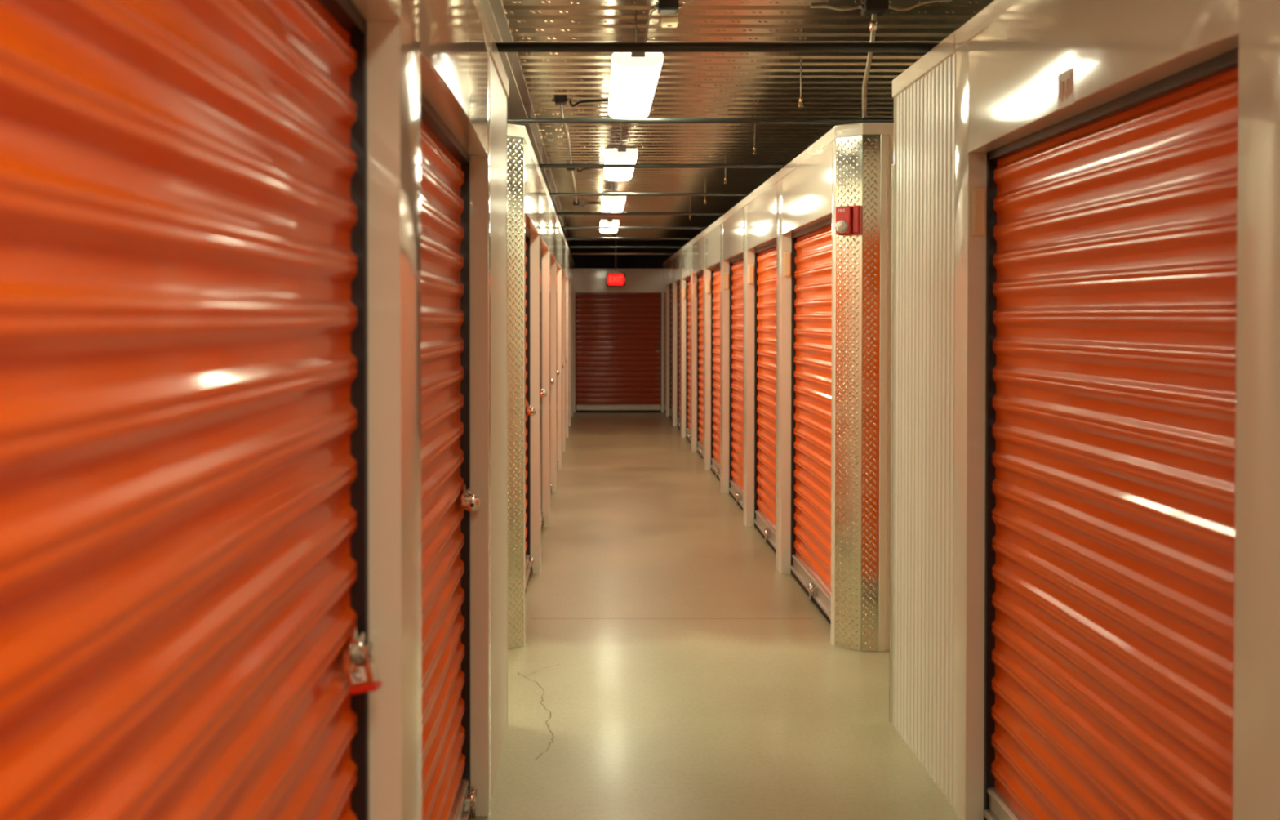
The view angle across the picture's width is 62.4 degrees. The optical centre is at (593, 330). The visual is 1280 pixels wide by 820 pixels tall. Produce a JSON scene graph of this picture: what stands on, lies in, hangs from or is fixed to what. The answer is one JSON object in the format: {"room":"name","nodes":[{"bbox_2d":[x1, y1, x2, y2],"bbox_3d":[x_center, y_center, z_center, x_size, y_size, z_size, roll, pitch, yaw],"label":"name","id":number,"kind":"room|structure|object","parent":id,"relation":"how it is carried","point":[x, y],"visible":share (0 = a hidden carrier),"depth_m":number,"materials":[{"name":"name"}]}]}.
{"room":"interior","nodes":[
{"label":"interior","id":0,"kind":"room"},
{"bbox_2d":[351,0,573,819],"bbox_3d":[-3.579,0.254,6.754,6.516,2.528,22.700,0,1,0],"label":"wall","id":1,"kind":"structure","parent":0,"point":[445,51],"depth_m":2.37,"materials":[{"name":"beige metal"}]},
{"bbox_2d":[0,0,373,819],"bbox_3d":[-0.416,0.513,1.179,0.090,2.146,1.435,0,1,0],"label":"door","id":2,"kind":"structure","parent":1,"relation":"in","point":[184,416],"depth_m":1.07,"materials":[{"name":"orange paint"}]},
{"bbox_2d":[346,640,382,694],"bbox_3d":[-0.380,0.554,1.739,0.060,0.088,0.028,0,1,12],"label":"padlock","id":3,"kind":"object","parent":2,"relation":"attached to","point":[364,679],"visible":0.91,"depth_m":1.73,"materials":[{"name":"silver metal"}]},
{"bbox_2d":[420,91,477,819],"bbox_3d":[-0.416,0.494,2.721,0.090,2.146,1.400,0,1,0],"label":"door","id":4,"kind":"structure","parent":1,"relation":"in","point":[447,793],"depth_m":2.98,"materials":[{"name":"orange paint"}]},
{"bbox_2d":[459,490,479,511],"bbox_3d":[-0.386,0.532,3.291,0.064,0.066,0.032,0,1,0],"label":"padlock","id":5,"kind":"object","parent":4,"relation":"hanging from","point":[473,504],"visible":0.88,"depth_m":3.28,"materials":[{"name":"silver metal"}]},
{"bbox_2d":[506,136,524,648],"bbox_3d":[-0.427,0.302,5.070,0.209,2.464,0.038,0,1,-25],"label":"guard","id":6,"kind":"object","parent":1,"relation":"attached to","point":[514,144],"visible":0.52,"depth_m":5.10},
{"bbox_2d":[480,0,571,250],"bbox_3d":[-0.470,-1.377,7.134,0.140,0.180,23.500,0,1,0],"label":"trim","id":7,"kind":"structure","parent":1,"relation":"attached to","point":[494,11],"depth_m":5.92,"materials":[{"name":"grey metal"}]},
{"bbox_2d":[524,228,533,590],"bbox_3d":[-0.416,0.455,5.891,0.090,2.146,1.460,0,1,0],"label":"door","id":8,"kind":"structure","parent":1,"relation":"in","point":[529,561],"depth_m":6.55,"materials":[{"name":"orange paint"}]},
{"bbox_2d":[525,404,536,415],"bbox_3d":[-0.386,0.493,6.490,0.064,0.066,0.032,0,1,0],"label":"padlock","id":9,"kind":"object","parent":8,"relation":"hanging from","point":[532,412],"visible":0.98,"depth_m":6.48,"materials":[{"name":"metal"}]},
{"bbox_2d":[541,249,545,527],"bbox_3d":[-0.416,0.436,7.426,0.090,2.146,1.390,0,1,0],"label":"door","id":10,"kind":"structure","parent":1,"relation":"in","point":[543,515],"depth_m":8.06,"materials":[{"name":"orange paint"}]},
{"bbox_2d":[541,388,546,397],"bbox_3d":[-0.386,0.475,7.990,0.064,0.066,0.032,0,1,0],"label":"padlock","id":11,"kind":"object","parent":10,"relation":"hanging from","point":[544,394],"visible":0.77,"depth_m":7.98,"materials":[{"name":"metal"}]},
{"bbox_2d":[570,253,674,254],"bbox_3d":[0.415,-1.129,15.537,2.730,0.025,0.025,0,1,0],"label":"tube","id":12,"kind":"object","parent":1,"relation":"on","point":[571,253],"visible":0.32,"depth_m":15.52,"materials":[{"name":"metal"}]},
{"bbox_2d":[568,245,683,247],"bbox_3d":[0.415,-1.111,14.037,2.730,0.025,0.025,0,1,0],"label":"tube","id":13,"kind":"object","parent":1,"relation":"on","point":[568,246],"visible":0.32,"depth_m":14.03,"materials":[{"name":"metal"}]},
{"bbox_2d":[564,237,693,239],"bbox_3d":[0.415,-1.092,12.538,2.730,0.025,0.025,0,1,0],"label":"tube","id":14,"kind":"object","parent":1,"relation":"on","point":[565,237],"visible":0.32,"depth_m":12.53,"materials":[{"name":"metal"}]},
{"bbox_2d":[560,226,708,228],"bbox_3d":[0.415,-1.074,11.038,2.730,0.025,0.025,0,1,0],"label":"tube","id":15,"kind":"object","parent":1,"relation":"on","point":[562,227],"visible":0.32,"depth_m":11.03,"materials":[{"name":"metal"}]},
{"bbox_2d":[555,212,725,214],"bbox_3d":[0.415,-1.056,9.538,2.730,0.025,0.025,0,1,0],"label":"tube","id":16,"kind":"object","parent":1,"relation":"on","point":[557,213],"visible":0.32,"depth_m":9.53,"materials":[{"name":"metal"}]},
{"bbox_2d":[548,192,750,195],"bbox_3d":[0.415,-1.037,8.038,2.730,0.025,0.025,0,1,0],"label":"tube","id":17,"kind":"object","parent":1,"relation":"on","point":[550,193],"visible":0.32,"depth_m":8.03,"materials":[{"name":"metal"}]},
{"bbox_2d":[538,164,786,167],"bbox_3d":[0.415,-1.019,6.538,2.730,0.025,0.025,0,1,0],"label":"tube","id":18,"kind":"object","parent":1,"relation":"on","point":[540,165],"visible":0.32,"depth_m":6.53,"materials":[{"name":"metal"}]},
{"bbox_2d":[506,117,893,123],"bbox_3d":[0.415,-1.001,5.038,2.730,0.025,0.025,0,1,0],"label":"tube","id":19,"kind":"object","parent":1,"relation":"on","point":[509,120],"visible":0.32,"depth_m":5.03,"materials":[{"name":"metal"}]},
{"bbox_2d":[495,42,939,52],"bbox_3d":[0.415,-0.989,3.688,2.730,0.034,0.034,0,1,0],"label":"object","id":20,"kind":"object","parent":1,"relation":"on","point":[501,46],"visible":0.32,"depth_m":3.67,"materials":[{"name":"metal"}]},
{"bbox_2d":[573,268,662,412],"bbox_3d":[0.417,0.170,17.835,1.509,2.425,0.076,0,1,0],"label":"wall","id":21,"kind":"structure","parent":0,"point":[585,280],"depth_m":17.79,"materials":[{"name":"white paint"}]},
{"bbox_2d":[576,293,660,412],"bbox_3d":[0.417,0.376,17.830,1.423,2.010,0.070,0,1,0],"label":"door","id":22,"kind":"structure","parent":21,"relation":"in","point":[618,335],"depth_m":17.84,"materials":[{"name":"red paint"}]},
{"bbox_2d":[568,240,690,406],"bbox_3d":[0.500,-0.182,18.974,15.000,3.100,0.050,0,1,0],"label":"wall","id":23,"kind":"structure","parent":0,"point":[580,261],"depth_m":18.94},
{"bbox_2d":[469,406,960,819],"bbox_3d":[0.500,1.539,7.019,15.000,0.051,24.000,0,1,0],"label":"floor","id":24,"kind":"structure","parent":0,"point":[667,667],"depth_m":4.72,"materials":[{"name":"concrete"}]},
{"bbox_2d":[501,0,993,239],"bbox_3d":[0.500,-1.483,7.051,15.000,0.042,24.138,0,1,0],"label":"ceiling","id":25,"kind":"structure","parent":0,"point":[689,84],"depth_m":6.30,"materials":[{"name":"metal"}]},
{"bbox_2d":[551,95,569,104],"bbox_3d":[-0.205,-1.439,6.603,0.111,0.043,0.080,0,1,0],"label":"junction box","id":26,"kind":"object","parent":25,"relation":"attached to","point":[558,100],"visible":1,"depth_m":6.56,"materials":[{"name":"metal"}]},
{"bbox_2d":[568,98,608,106],"bbox_3d":[-0.035,-1.433,6.659,0.266,0.060,0.050,0,1,-18],"label":"cable","id":27,"kind":"object","parent":26,"relation":"attached to","point":[604,100],"visible":1,"depth_m":6.66,"materials":[{"name":"black plastic"}]},
{"bbox_2d":[560,104,571,164],"bbox_3d":[-0.202,-1.462,8.093,0.033,0.023,2.900,0,1,0],"label":"conduit","id":28,"kind":"object","parent":25,"relation":"attached to","point":[561,105],"visible":0.7,"depth_m":7.87,"materials":[{"name":"silver metal"}]},
{"bbox_2d":[564,167,577,170],"bbox_3d":[-0.205,-1.476,9.583,0.111,0.043,0.080,0,1,0],"label":"junction box","id":29,"kind":"object","parent":25,"relation":"attached to","point":[567,168],"visible":0.69,"depth_m":9.55,"materials":[{"name":"metal"}]},
{"bbox_2d":[576,167,604,172],"bbox_3d":[-0.035,-1.470,9.639,0.266,0.060,0.050,0,1,-18],"label":"cable","id":30,"kind":"object","parent":29,"relation":"attached to","point":[584,168],"visible":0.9,"depth_m":9.64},
{"bbox_2d":[570,170,577,203],"bbox_3d":[-0.200,-1.498,11.082,0.026,0.022,2.920,0,1,0],"label":"conduit","id":31,"kind":"object","parent":25,"relation":"attached to","point":[571,171],"visible":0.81,"depth_m":10.77,"materials":[{"name":"silver metal"}]},
{"bbox_2d":[571,201,581,205],"bbox_3d":[-0.205,-1.512,12.582,0.111,0.043,0.080,0,1,0],"label":"junction box","id":32,"kind":"object","parent":25,"relation":"attached to","point":[574,203],"visible":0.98,"depth_m":12.54,"materials":[{"name":"metal"}]},
{"bbox_2d":[580,202,601,206],"bbox_3d":[-0.035,-1.507,12.638,0.266,0.060,0.050,0,1,-18],"label":"cable","id":33,"kind":"object","parent":32,"relation":"attached to","point":[584,205],"visible":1,"depth_m":12.64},
{"bbox_2d":[600,214,619,233],"bbox_3d":[0.193,-1.396,13.054,0.224,0.292,1.260,0,1,0],"label":"ceiling light","id":34,"kind":"object","parent":25,"relation":"hanging from","point":[608,221],"visible":0.77,"depth_m":12.45,"materials":[{"name":"white plastic"}]},
{"bbox_2d":[600,221,618,233],"bbox_3d":[0.193,-1.277,13.055,0.224,0.055,1.220,0,1,0],"label":"diffuser","id":35,"kind":"object","parent":34,"relation":"attached to","point":[602,223],"depth_m":12.60,"materials":[{"name":"white plastic"}]},
{"bbox_2d":[601,182,626,212],"bbox_3d":[0.193,-1.364,10.434,0.224,0.292,1.260,0,1,0],"label":"ceiling light","id":36,"kind":"object","parent":25,"relation":"hanging from","point":[609,203],"visible":0.77,"depth_m":10.12,"materials":[{"name":"white plastic"}]},
{"bbox_2d":[601,197,626,212],"bbox_3d":[0.193,-1.245,10.436,0.224,0.055,1.220,0,1,0],"label":"diffuser","id":37,"kind":"object","parent":36,"relation":"attached to","point":[608,204],"depth_m":10.26,"materials":[{"name":"white plastic"}]},
{"bbox_2d":[606,232,625,285],"bbox_3d":[0.360,-1.160,17.187,0.310,0.860,0.060,0,1,0],"label":"exit sign","id":38,"kind":"object","parent":25,"relation":"hanging from","point":[615,278],"visible":0.99,"depth_m":17.17,"materials":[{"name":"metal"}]},
{"bbox_2d":[604,123,638,180],"bbox_3d":[0.193,-1.332,7.814,0.224,0.292,1.260,0,1,0],"label":"ceiling light","id":39,"kind":"object","parent":25,"relation":"hanging from","point":[620,153],"visible":0.89,"depth_m":7.37,"materials":[{"name":"white plastic"}]},
{"bbox_2d":[604,151,637,180],"bbox_3d":[0.193,-1.213,7.816,0.224,0.055,1.220,0,1,0],"label":"diffuser","id":40,"kind":"object","parent":39,"relation":"attached to","point":[611,157],"depth_m":7.53,"materials":[{"name":"white plastic"}]},
{"bbox_2d":[608,13,663,117],"bbox_3d":[0.193,-1.300,5.194,0.224,0.292,1.260,0,1,0],"label":"ceiling light","id":41,"kind":"object","parent":25,"relation":"hanging from","point":[634,76],"visible":0.88,"depth_m":4.92,"materials":[{"name":"white plastic"}]},
{"bbox_2d":[608,58,662,117],"bbox_3d":[0.193,-1.181,5.196,0.224,0.055,1.220,0,1,0],"label":"diffuser","id":42,"kind":"object","parent":41,"relation":"attached to","point":[633,82],"depth_m":5.00,"materials":[{"name":"white plastic"}]},
{"bbox_2d":[653,0,682,13],"bbox_3d":[0.325,-1.412,4.603,0.121,0.048,0.085,0,1,0],"label":"junction box","id":43,"kind":"object","parent":25,"relation":"attached to","point":[664,6],"visible":1,"depth_m":4.56,"materials":[{"name":"metal"}]},
{"bbox_2d":[644,8,657,42],"bbox_3d":[0.241,-1.323,4.693,0.023,0.187,0.197,0,1,-19],"label":"cable","id":44,"kind":"object","parent":43,"relation":"attached to","point":[654,9],"visible":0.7,"depth_m":4.68,"materials":[{"name":"grey metal"}]},
{"bbox_2d":[661,17,678,27],"bbox_3d":[0.352,-1.422,4.883,0.076,0.036,0.076,0,1,0],"label":"ceiling sensor","id":45,"kind":"object","parent":25,"relation":"attached to","point":[666,22],"visible":1,"depth_m":4.85,"materials":[{"name":"beige plastic"}]},
{"bbox_2d":[724,151,727,183],"bbox_3d":[1.100,-1.357,8.804,0.028,0.261,0.028,0,1,0],"label":"sprinkler head","id":46,"kind":"object","parent":25,"relation":"hanging from","point":[725,178],"visible":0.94,"depth_m":8.80},
{"bbox_2d":[752,115,756,153],"bbox_3d":[1.100,-1.338,7.204,0.028,0.261,0.028,0,1,0],"label":"sprinkler head","id":47,"kind":"object","parent":25,"relation":"hanging from","point":[754,146],"visible":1,"depth_m":7.20},
{"bbox_2d":[798,57,803,106],"bbox_3d":[1.100,-1.318,5.604,0.028,0.261,0.028,0,1,0],"label":"sprinkler head","id":48,"kind":"object","parent":25,"relation":"hanging from","point":[801,98],"visible":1,"depth_m":5.60},
{"bbox_2d":[858,0,890,15],"bbox_3d":[1.225,-1.410,4.603,0.136,0.053,0.090,0,1,0],"label":"junction box","id":49,"kind":"object","parent":25,"relation":"attached to","point":[867,7],"visible":1,"depth_m":4.56,"materials":[{"name":"metal"}]},
{"bbox_2d":[810,4,859,10],"bbox_3d":[1.061,-1.416,4.627,0.216,0.041,0.023,0,1,16],"label":"cable","id":50,"kind":"object","parent":49,"relation":"attached to","point":[811,6],"visible":1,"depth_m":4.62,"materials":[{"name":"grey metal"}]},
{"bbox_2d":[862,13,877,117],"bbox_3d":[1.256,-1.184,4.846,0.044,0.413,0.484,0,1,9],"label":"conduit","id":51,"kind":"object","parent":49,"relation":"attached to","point":[873,23],"visible":0.91,"depth_m":4.74,"materials":[{"name":"silver metal"}]},
{"bbox_2d":[890,0,952,10],"bbox_3d":[1.418,-1.416,4.594,0.270,0.041,0.033,0,1,9],"label":"cable","id":52,"kind":"object","parent":49,"relation":"attached to","point":[927,1],"visible":0.98,"depth_m":4.59,"materials":[{"name":"grey metal"}]},
{"bbox_2d":[662,0,1279,819],"bbox_3d":[4.410,0.254,6.754,6.523,2.528,22.700,0,1,0],"label":"wall","id":53,"kind":"structure","parent":0,"point":[990,84],"depth_m":3.38,"materials":[{"name":"white metal"}]},
{"bbox_2d":[669,284,671,419],"bbox_3d":[1.251,0.326,16.425,0.090,2.146,1.390,0,1,0],"label":"door","id":54,"kind":"structure","parent":53,"relation":"in","point":[670,286],"depth_m":17.06,"materials":[{"name":"metal"}]},
{"bbox_2d":[671,288,671,408],"bbox_3d":[1.253,0.287,16.425,0.019,1.977,1.274,0,1,0],"label":"curtain","id":55,"kind":"object","parent":54,"relation":"hanging from","point":[671,288],"depth_m":17.01,"materials":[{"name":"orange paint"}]},
{"bbox_2d":[673,289,676,300],"bbox_3d":[1.203,-0.520,15.555,0.042,0.150,0.018,0,1,0],"label":"sensor","id":56,"kind":"object","parent":53,"relation":"attached to","point":[674,291],"visible":1,"depth_m":15.55,"materials":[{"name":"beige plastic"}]},
{"bbox_2d":[676,281,679,429],"bbox_3d":[1.251,0.345,14.925,0.090,2.146,1.390,0,1,0],"label":"door","id":57,"kind":"structure","parent":53,"relation":"in","point":[677,282],"depth_m":15.55,"materials":[{"name":"metal"}]},
{"bbox_2d":[678,284,679,417],"bbox_3d":[1.253,0.305,14.925,0.019,1.977,1.274,0,1,0],"label":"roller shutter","id":58,"kind":"object","parent":57,"relation":"hanging from","point":[678,284],"depth_m":15.48,"materials":[{"name":"orange metal"}]},
{"bbox_2d":[682,287,685,297],"bbox_3d":[1.203,-0.502,14.055,0.042,0.150,0.018,0,1,0],"label":"sensor","id":59,"kind":"object","parent":53,"relation":"attached to","point":[683,288],"visible":1,"depth_m":14.05,"materials":[{"name":"beige plastic"}]},
{"bbox_2d":[685,276,690,442],"bbox_3d":[1.251,0.363,13.425,0.090,2.146,1.390,0,1,0],"label":"door","id":60,"kind":"structure","parent":53,"relation":"in","point":[688,279],"depth_m":13.98,"materials":[{"name":"metal"}]},
{"bbox_2d":[687,280,690,430],"bbox_3d":[1.253,0.324,13.425,0.019,1.977,1.274,0,1,0],"label":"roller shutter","id":61,"kind":"object","parent":60,"relation":"hanging from","point":[688,281],"depth_m":13.89,"materials":[{"name":"orange metal"}]},
{"bbox_2d":[693,283,696,296],"bbox_3d":[1.203,-0.483,12.555,0.042,0.150,0.018,0,1,0],"label":"sensor","id":62,"kind":"object","parent":53,"relation":"attached to","point":[694,284],"visible":1,"depth_m":12.55,"materials":[{"name":"beige plastic"}]},
{"bbox_2d":[696,271,703,458],"bbox_3d":[1.251,0.381,11.925,0.090,2.146,1.390,0,1,0],"label":"door","id":63,"kind":"structure","parent":53,"relation":"in","point":[700,276],"depth_m":12.38,"materials":[{"name":"metal"}]},
{"bbox_2d":[706,278,710,293],"bbox_3d":[1.203,-0.465,11.055,0.042,0.150,0.018,0,1,0],"label":"sensor","id":64,"kind":"object","parent":53,"relation":"attached to","point":[708,280],"visible":1,"depth_m":11.05,"materials":[{"name":"beige plastic"}]},
{"bbox_2d":[710,264,719,480],"bbox_3d":[1.251,0.400,10.426,0.090,2.146,1.390,0,1,0],"label":"door","id":65,"kind":"structure","parent":53,"relation":"in","point":[715,271],"depth_m":10.85,"materials":[{"name":"metal"}]},
{"bbox_2d":[712,268,719,464],"bbox_3d":[1.253,0.360,10.425,0.019,1.977,1.274,0,1,0],"label":"roller shutter","id":66,"kind":"object","parent":65,"relation":"hanging from","point":[716,272],"depth_m":10.79,"materials":[{"name":"orange metal"}]},
{"bbox_2d":[724,272,728,288],"bbox_3d":[1.203,-0.447,9.556,0.042,0.150,0.018,0,1,0],"label":"sensor","id":67,"kind":"object","parent":53,"relation":"attached to","point":[726,274],"visible":1,"depth_m":9.55,"materials":[{"name":"beige plastic"}]},
{"bbox_2d":[728,254,743,510],"bbox_3d":[1.251,0.418,8.926,0.090,2.146,1.390,0,1,0],"label":"door","id":68,"kind":"structure","parent":53,"relation":"in","point":[736,264],"depth_m":9.26,"materials":[{"name":"metal"}]},
{"bbox_2d":[748,264,754,284],"bbox_3d":[1.203,-0.428,8.056,0.042,0.150,0.018,0,1,0],"label":"sensor","id":69,"kind":"object","parent":53,"relation":"attached to","point":[751,267],"visible":1,"depth_m":8.05,"materials":[{"name":"beige plastic"}]},
{"bbox_2d":[753,240,776,553],"bbox_3d":[1.251,0.436,7.426,0.090,2.146,1.390,0,1,0],"label":"door","id":70,"kind":"structure","parent":53,"relation":"in","point":[765,256],"depth_m":7.68,"materials":[{"name":"orange paint"}]},
{"bbox_2d":[783,252,791,276],"bbox_3d":[1.203,-0.410,6.556,0.042,0.150,0.018,0,1,0],"label":"sensor","id":71,"kind":"object","parent":53,"relation":"attached to","point":[787,255],"visible":1,"depth_m":6.55,"materials":[{"name":"beige plastic"}]},
{"bbox_2d":[790,217,831,624],"bbox_3d":[1.251,0.455,5.891,0.090,2.146,1.460,0,1,0],"label":"door","id":72,"kind":"structure","parent":53,"relation":"in","point":[811,246],"depth_m":6.05,"materials":[{"name":"orange paint"}]},
{"bbox_2d":[834,134,879,650],"bbox_3d":[1.262,0.302,5.070,0.209,2.464,0.038,0,1,25],"label":"guard","id":73,"kind":"object","parent":53,"relation":"attached to","point":[857,157],"visible":0.99,"depth_m":5.05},
{"bbox_2d":[834,204,862,235],"bbox_3d":[1.210,-0.525,5.033,0.118,0.138,0.078,1,1,39],"label":"fire alarm strobe","id":74,"kind":"object","parent":73,"relation":"attached to","point":[848,218],"visible":1,"depth_m":5.02,"materials":[{"name":"red plastic"}]},
{"bbox_2d":[888,164,893,721],"bbox_3d":[1.265,0.444,4.145,0.200,2.190,0.009,0,1,0],"label":"guard","id":75,"kind":"object","parent":53,"relation":"attached to","point":[892,165],"visible":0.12,"depth_m":4.14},
{"bbox_2d":[971,187,986,235],"bbox_3d":[1.203,-0.370,3.296,0.042,0.150,0.018,0,1,0],"label":"sensor","id":76,"kind":"object","parent":53,"relation":"attached to","point":[978,195],"visible":1,"depth_m":3.29,"materials":[{"name":"beige plastic"}]},
{"bbox_2d":[1057,66,1074,110],"bbox_3d":[1.150,-0.590,2.573,0.002,0.088,0.090,0,1,0],"label":"sticker","id":77,"kind":"object","parent":53,"relation":"attached to","point":[1065,78],"visible":1,"depth_m":2.57,"materials":[{"name":"paper"}]},
{"bbox_2d":[983,47,1238,819],"bbox_3d":[1.251,0.495,2.624,0.090,2.146,1.475,0,1,0],"label":"door","id":78,"kind":"structure","parent":53,"relation":"in","point":[1112,225],"depth_m":2.54,"materials":[{"name":"orange paint"}]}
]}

